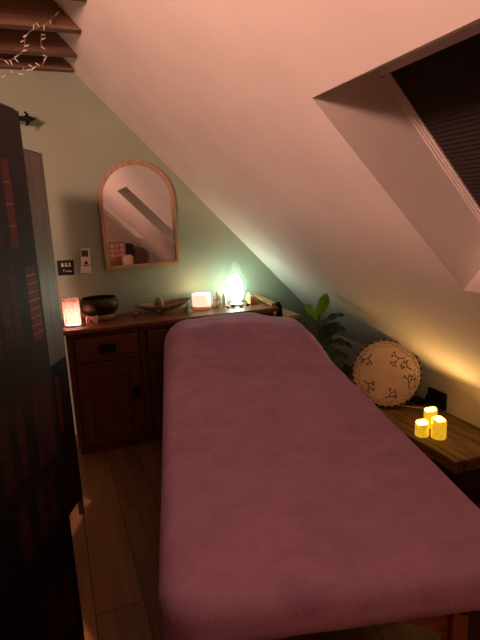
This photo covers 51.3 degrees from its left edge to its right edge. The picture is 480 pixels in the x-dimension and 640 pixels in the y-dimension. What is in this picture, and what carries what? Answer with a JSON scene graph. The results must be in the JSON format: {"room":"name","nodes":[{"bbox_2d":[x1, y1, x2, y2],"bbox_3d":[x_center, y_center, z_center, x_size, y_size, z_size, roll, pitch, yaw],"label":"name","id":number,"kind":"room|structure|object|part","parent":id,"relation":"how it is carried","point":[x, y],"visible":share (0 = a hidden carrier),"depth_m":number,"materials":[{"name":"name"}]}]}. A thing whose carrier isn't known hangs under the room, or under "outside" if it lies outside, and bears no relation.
{"room":"spa","nodes":[
{"label":"spa","id":0,"kind":"room"},
{"bbox_2d":[0,69,331,434],"bbox_3d":[-1.067,-0.493,3.446,3.830,2.640,0.100,-7,13,-20],"label":"wall","id":1,"kind":"structure","parent":0,"point":[79,138],"depth_m":3.38,"materials":[{"name":"green paint"}]},
{"bbox_2d":[19,111,35,125],"bbox_3d":[-1.553,-1.204,2.999,0.620,0.090,0.124,-7,13,-20],"label":"pole","id":2,"kind":"object","parent":1,"relation":"attached to","point":[26,118],"visible":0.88,"depth_m":3.04,"materials":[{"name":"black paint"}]},
{"bbox_2d":[57,260,73,274],"bbox_3d":[-1.173,-0.352,3.365,0.107,0.103,0.016,-7,13,-20],"label":"switch panel","id":3,"kind":"object","parent":1,"relation":"attached to","point":[65,267],"visible":1,"depth_m":3.36,"materials":[{"name":"black plastic"}]},
{"bbox_2d":[80,248,90,272],"bbox_3d":[-1.053,-0.402,3.392,0.078,0.172,0.035,-7,13,-20],"label":"remote control","id":4,"kind":"object","parent":1,"relation":"attached to","point":[85,267],"visible":1,"depth_m":3.38,"materials":[{"name":"white plastic"}]},
{"bbox_2d":[98,160,179,270],"bbox_3d":[-0.699,-0.726,3.469,0.533,0.732,0.027,-7,13,-20],"label":"arched mirror","id":5,"kind":"object","parent":1,"relation":"attached to","point":[136,199],"visible":1,"depth_m":3.47,"materials":[{"name":"brown wood"}]},
{"bbox_2d":[53,0,479,388],"bbox_3d":[0.915,-0.241,0.646,2.120,2.194,6.530,-7,13,-20],"label":"ceiling","id":6,"kind":"structure","parent":0,"point":[280,117],"depth_m":1.99,"materials":[{"name":"white paint"}]},
{"bbox_2d":[377,22,479,221],"bbox_3d":[0.895,-0.516,1.448,0.634,0.678,0.777,-7,13,-20],"label":"window","id":7,"kind":"structure","parent":6,"relation":"attached to","point":[437,85],"depth_m":1.60,"materials":[{"name":"white paint"}]},
{"bbox_2d":[69,435,479,639],"bbox_3d":[0.157,1.435,0.680,4.030,0.100,6.730,-7,13,-20],"label":"floor","id":8,"kind":"structure","parent":0,"point":[116,539],"depth_m":2.31,"materials":[{"name":"brown wood"}]},
{"bbox_2d":[0,103,84,639],"bbox_3d":[-0.685,0.310,1.562,0.251,1.810,2.732,-6,12,-18],"label":"folding screen","id":9,"kind":"object","parent":8,"relation":"on","point":[40,480],"visible":1,"depth_m":1.41,"materials":[{"name":"wood"}]},
{"bbox_3d":[-0.883,0.185,2.200,0.022,1.810,0.513,-2,12,3],"label":"screen panel","id":10,"kind":"part","parent":9,"relation":"part of","materials":[{"name":"black wood"}]},
{"bbox_2d":[62,294,282,454],"bbox_3d":[-0.448,0.347,3.563,1.510,0.895,0.402,-7,13,-20],"label":"sideboard","id":11,"kind":"object","parent":8,"relation":"on","point":[116,365],"visible":0.47,"depth_m":3.28,"materials":[{"name":"brown wood"}]},
{"bbox_2d":[62,297,80,326],"bbox_3d":[-1.078,-0.051,3.201,0.100,0.176,0.100,-7,13,-20],"label":"lantern","id":12,"kind":"object","parent":11,"relation":"on","point":[71,309],"visible":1,"depth_m":3.16,"materials":[{"name":"pink glass"}]},
{"bbox_2d":[93,315,98,322],"bbox_3d":[-0.942,-0.006,3.268,0.030,0.052,0.035,7,15,38],"label":"crystal","id":13,"kind":"object","parent":11,"relation":"on","point":[96,317],"visible":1,"depth_m":3.26},
{"bbox_2d":[80,295,118,320],"bbox_3d":[-0.943,-0.079,3.367,0.257,0.151,0.236,-7,13,-20],"label":"bowl","id":14,"kind":"object","parent":11,"relation":"on","point":[105,307],"visible":0.94,"depth_m":3.29,"materials":[{"name":"brown metal"}]},
{"bbox_2d":[88,313,115,320],"bbox_3d":[-0.934,-0.030,3.380,0.190,0.048,0.180,-7,13,-20],"label":"cushion","id":15,"kind":"object","parent":11,"relation":"on","point":[102,316],"depth_m":3.30,"materials":[{"name":"beige fabric"}]},
{"bbox_3d":[-0.850,0.180,3.199,0.395,0.162,0.026,-7,13,-20],"label":"drawer","id":16,"kind":"part","parent":11,"relation":"part of","materials":[{"name":"brown wood"}]},
{"bbox_3d":[-0.842,0.179,3.175,0.110,0.050,0.024,-7,13,-20],"label":"drawer handle","id":17,"kind":"part","parent":11,"relation":"part of","materials":[{"name":"black paint"}]},
{"bbox_3d":[-0.835,0.532,3.274,0.395,0.481,0.025,-7,13,-20],"label":"door","id":18,"kind":"part","parent":11,"relation":"part of","materials":[{"name":"brown wood"}]},
{"bbox_2d":[131,311,138,315],"bbox_3d":[-0.719,-0.046,3.438,0.055,0.035,0.049,-7,13,-20],"label":"stone","id":19,"kind":"object","parent":11,"relation":"on","point":[134,313],"visible":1,"depth_m":3.42,"materials":[{"name":"orange stone"}]},
{"bbox_3d":[-0.677,0.476,3.300,0.038,0.090,0.020,-7,13,-20],"label":"door handle","id":20,"kind":"part","parent":11,"relation":"part of","materials":[{"name":"black paint"}]},
{"bbox_3d":[-0.408,0.481,3.428,0.400,0.481,0.025,-7,13,-20],"label":"door","id":21,"kind":"part","parent":11,"relation":"part of","materials":[{"name":"brown wood"}]},
{"bbox_3d":[-0.423,0.129,3.352,0.400,0.162,0.026,-7,13,-20],"label":"drawer","id":22,"kind":"part","parent":11,"relation":"part of","materials":[{"name":"brown wood"}]},
{"bbox_2d":[134,298,190,313],"bbox_3d":[-0.540,-0.095,3.518,0.406,0.084,0.190,-7,13,-20],"label":"dish","id":23,"kind":"object","parent":11,"relation":"on","point":[174,303],"visible":0.83,"depth_m":3.50,"materials":[{"name":"brown wood"}]},
{"bbox_2d":[154,297,163,306],"bbox_3d":[-0.565,-0.113,3.494,0.068,0.096,0.068,-7,13,-20],"label":"egg stone","id":24,"kind":"object","parent":23,"relation":"in","point":[158,302],"visible":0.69,"depth_m":3.47,"materials":[{"name":"brown stone"}]},
{"bbox_2d":[62,299,278,335],"bbox_3d":[-0.483,-0.030,3.477,1.470,0.030,0.402,-7,13,-20],"label":"countertop","id":25,"kind":"structure","parent":11,"relation":"on","point":[145,318],"depth_m":3.35,"materials":[{"name":"brown wood"}]},
{"bbox_2d":[183,303,193,312],"bbox_3d":[-0.364,-0.090,3.499,0.056,0.068,0.056,8,16,40],"label":"pyramid","id":26,"kind":"object","parent":11,"relation":"on","point":[187,309],"visible":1,"depth_m":3.49,"materials":[{"name":"green glass"}]},
{"bbox_2d":[192,292,211,309],"bbox_3d":[-0.277,-0.136,3.599,0.142,0.108,0.142,-7,13,-20],"label":"pillar candle","id":27,"kind":"object","parent":11,"relation":"on","point":[201,300],"visible":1,"depth_m":3.55,"materials":[{"name":"white wax"}]},
{"bbox_2d":[211,296,215,306],"bbox_3d":[-0.192,-0.137,3.643,0.034,0.085,0.029,-7,13,-20],"label":"tower","id":28,"kind":"object","parent":11,"relation":"on","point":[213,299],"visible":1,"depth_m":3.63,"materials":[{"name":"white stone"}]},
{"bbox_2d":[215,288,220,306],"bbox_3d":[-0.161,-0.167,3.660,0.039,0.135,0.042,-7,13,-20],"label":"tower","id":29,"kind":"object","parent":11,"relation":"on","point":[217,294],"visible":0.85,"depth_m":3.65,"materials":[{"name":"white stone"}]},
{"bbox_2d":[222,293,226,306],"bbox_3d":[-0.116,-0.151,3.658,0.035,0.100,0.035,-7,13,-20],"label":"tower","id":30,"kind":"object","parent":11,"relation":"on","point":[224,299],"visible":0.96,"depth_m":3.65,"materials":[{"name":"white stone"}]},
{"bbox_2d":[229,274,243,305],"bbox_3d":[-0.031,-0.273,3.662,0.188,0.330,0.188,-7,13,-20],"label":"lamp","id":31,"kind":"object","parent":11,"relation":"on","point":[235,286],"visible":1,"depth_m":3.63,"materials":[{"name":"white glass"}]},
{"bbox_2d":[247,292,258,303],"bbox_3d":[0.099,-0.164,3.693,0.076,0.089,0.080,-7,13,-20],"label":"shell","id":32,"kind":"object","parent":11,"relation":"on","point":[250,299],"visible":1,"depth_m":3.69,"materials":[{"name":"beige"}]},
{"bbox_3d":[0.180,-0.150,3.728,0.035,0.045,0.360,-7,13,-20],"label":"rail","id":33,"kind":"part","parent":11,"relation":"part of","materials":[{"name":"brown wood"}]},
{"bbox_2d":[273,308,300,321],"bbox_3d":[0.344,0.318,3.852,0.150,0.765,0.352,-7,13,-20],"label":"wooden stand","id":34,"kind":"object","parent":8,"relation":"on","point":[286,313],"visible":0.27,"depth_m":3.69,"materials":[{"name":"brown wood"}]},
{"bbox_2d":[302,293,352,366],"bbox_3d":[0.587,0.308,3.327,0.246,0.978,0.299,5,14,32],"label":"potted plant","id":35,"kind":"object","parent":8,"relation":"on","point":[329,329],"visible":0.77,"depth_m":3.26,"materials":[{"name":"green plant"}]},
{"bbox_3d":[0.544,0.230,3.340,0.050,0.550,0.020,-9,14,-29],"label":"stem","id":36,"kind":"part","parent":35,"relation":"part of","materials":[{"name":"green plant"}]},
{"bbox_2d":[273,612,468,639],"bbox_3d":[0.113,0.651,2.206,0.734,0.810,2.198,-4,12,-7],"label":"massage table","id":37,"kind":"object","parent":8,"relation":"on","point":[451,626],"visible":0.03,"depth_m":1.19,"materials":[{"name":"wood"}]},
{"bbox_2d":[158,312,479,639],"bbox_3d":[0.119,0.559,2.207,0.942,0.827,2.359,-4,12,-6],"label":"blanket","id":38,"kind":"object","parent":37,"relation":"on","point":[292,504],"visible":1,"depth_m":1.31,"materials":[{"name":"pink fabric"}]},
{"bbox_3d":[0.526,0.909,1.243,0.040,0.665,0.050,-4,12,-7],"label":"leg","id":39,"kind":"part","parent":37,"relation":"part of","materials":[{"name":"brown wood"}]},
{"bbox_2d":[338,364,479,503],"bbox_3d":[0.931,0.651,3.322,0.423,0.280,1.780,-7,13,-20],"label":"wooden table","id":40,"kind":"object","parent":8,"relation":"on","point":[457,456],"visible":0.17,"depth_m":2.62,"materials":[{"name":"brown wood"}]},
{"bbox_2d":[352,340,421,406],"bbox_3d":[0.922,0.332,3.145,0.420,0.412,0.182,1,12,18],"label":"drum","id":41,"kind":"object","parent":40,"relation":"on","point":[389,374],"visible":0.91,"depth_m":3.12,"materials":[{"name":"beige leather"}]},
{"bbox_2d":[399,405,423,408],"bbox_3d":[1.057,0.537,3.122,0.247,0.013,0.042,7,15,38],"label":"power cable","id":42,"kind":"object","parent":40,"relation":"on","point":[399,405],"visible":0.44,"depth_m":3.10,"materials":[{"name":"brown plastic"}]},
{"bbox_2d":[406,395,424,405],"bbox_3d":[1.092,0.503,3.177,0.135,0.056,0.106,-7,13,-20],"label":"plug adapter","id":43,"kind":"object","parent":40,"relation":"on","point":[416,399],"visible":0.81,"depth_m":3.15,"materials":[{"name":"black plastic"}]},
{"bbox_2d":[415,418,428,437],"bbox_3d":[0.991,0.587,2.723,0.073,0.085,0.073,-7,13,-20],"label":"candle","id":44,"kind":"object","parent":40,"relation":"on","point":[421,425],"visible":1,"depth_m":2.70,"materials":[{"name":"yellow wax"}]},
{"bbox_2d":[424,406,437,428],"bbox_3d":[1.075,0.548,2.824,0.073,0.112,0.073,-7,13,-20],"label":"candle","id":45,"kind":"object","parent":40,"relation":"on","point":[429,412],"visible":0.69,"depth_m":2.80,"materials":[{"name":"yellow wax"}]},
{"bbox_2d":[431,415,446,439],"bbox_3d":[1.068,0.576,2.685,0.078,0.115,0.078,-7,13,-20],"label":"candle","id":46,"kind":"object","parent":40,"relation":"on","point":[438,423],"visible":1,"depth_m":2.66,"materials":[{"name":"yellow wax"}]},
{"bbox_3d":[1.231,0.828,2.578,0.350,0.215,0.060,-7,13,-20],"label":"leg","id":47,"kind":"part","parent":40,"relation":"part of","materials":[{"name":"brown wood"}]},
{"bbox_2d":[332,334,479,427],"bbox_3d":[1.982,0.914,1.277,0.100,0.517,6.530,-7,13,-20],"label":"wall","id":48,"kind":"structure","parent":0,"point":[463,400],"depth_m":2.99,"materials":[{"name":"white paint"}]},
{"bbox_2d":[425,387,446,410],"bbox_3d":[1.204,0.486,3.084,0.044,0.106,0.154,-7,13,-20],"label":"wall socket","id":49,"kind":"object","parent":48,"relation":"attached to","point":[434,397],"visible":1,"depth_m":3.08,"materials":[{"name":"black plastic"}]},
{"bbox_3d":[-0.904,-1.106,-0.217,1.810,0.050,6.530,-7,13,-20],"label":"boards","id":50,"kind":"object","parent":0,"visible":0},
{"bbox_2d":[0,53,73,72],"bbox_3d":[-1.965,-1.561,2.805,1.955,0.208,0.063,-7,13,-20],"label":"ceiling beam","id":51,"kind":"structure","parent":50,"relation":"attached to","point":[55,64],"depth_m":3.05,"materials":[{"name":"brown wood"}]},
{"bbox_2d":[0,28,76,57],"bbox_3d":[-1.858,-1.507,2.526,1.955,0.208,0.062,-7,13,-20],"label":"ceiling beam","id":52,"kind":"structure","parent":50,"relation":"attached to","point":[10,39],"depth_m":2.77,"materials":[{"name":"brown wood"}]},
{"bbox_2d":[0,0,80,33],"bbox_3d":[-1.718,-1.436,2.159,1.955,0.208,0.063,-7,13,-20],"label":"ceiling beam","id":53,"kind":"structure","parent":50,"relation":"attached to","point":[14,14],"depth_m":2.40,"materials":[{"name":"brown wood"}]},
{"bbox_2d":[0,5,62,77],"bbox_3d":[-1.103,-1.366,2.409,0.542,0.352,0.140,-7,13,-20],"label":"fairy lights","id":54,"kind":"object","parent":53,"relation":"hanging from","point":[25,36],"visible":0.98,"depth_m":2.43,"materials":[{"name":"metal"}]}
]}

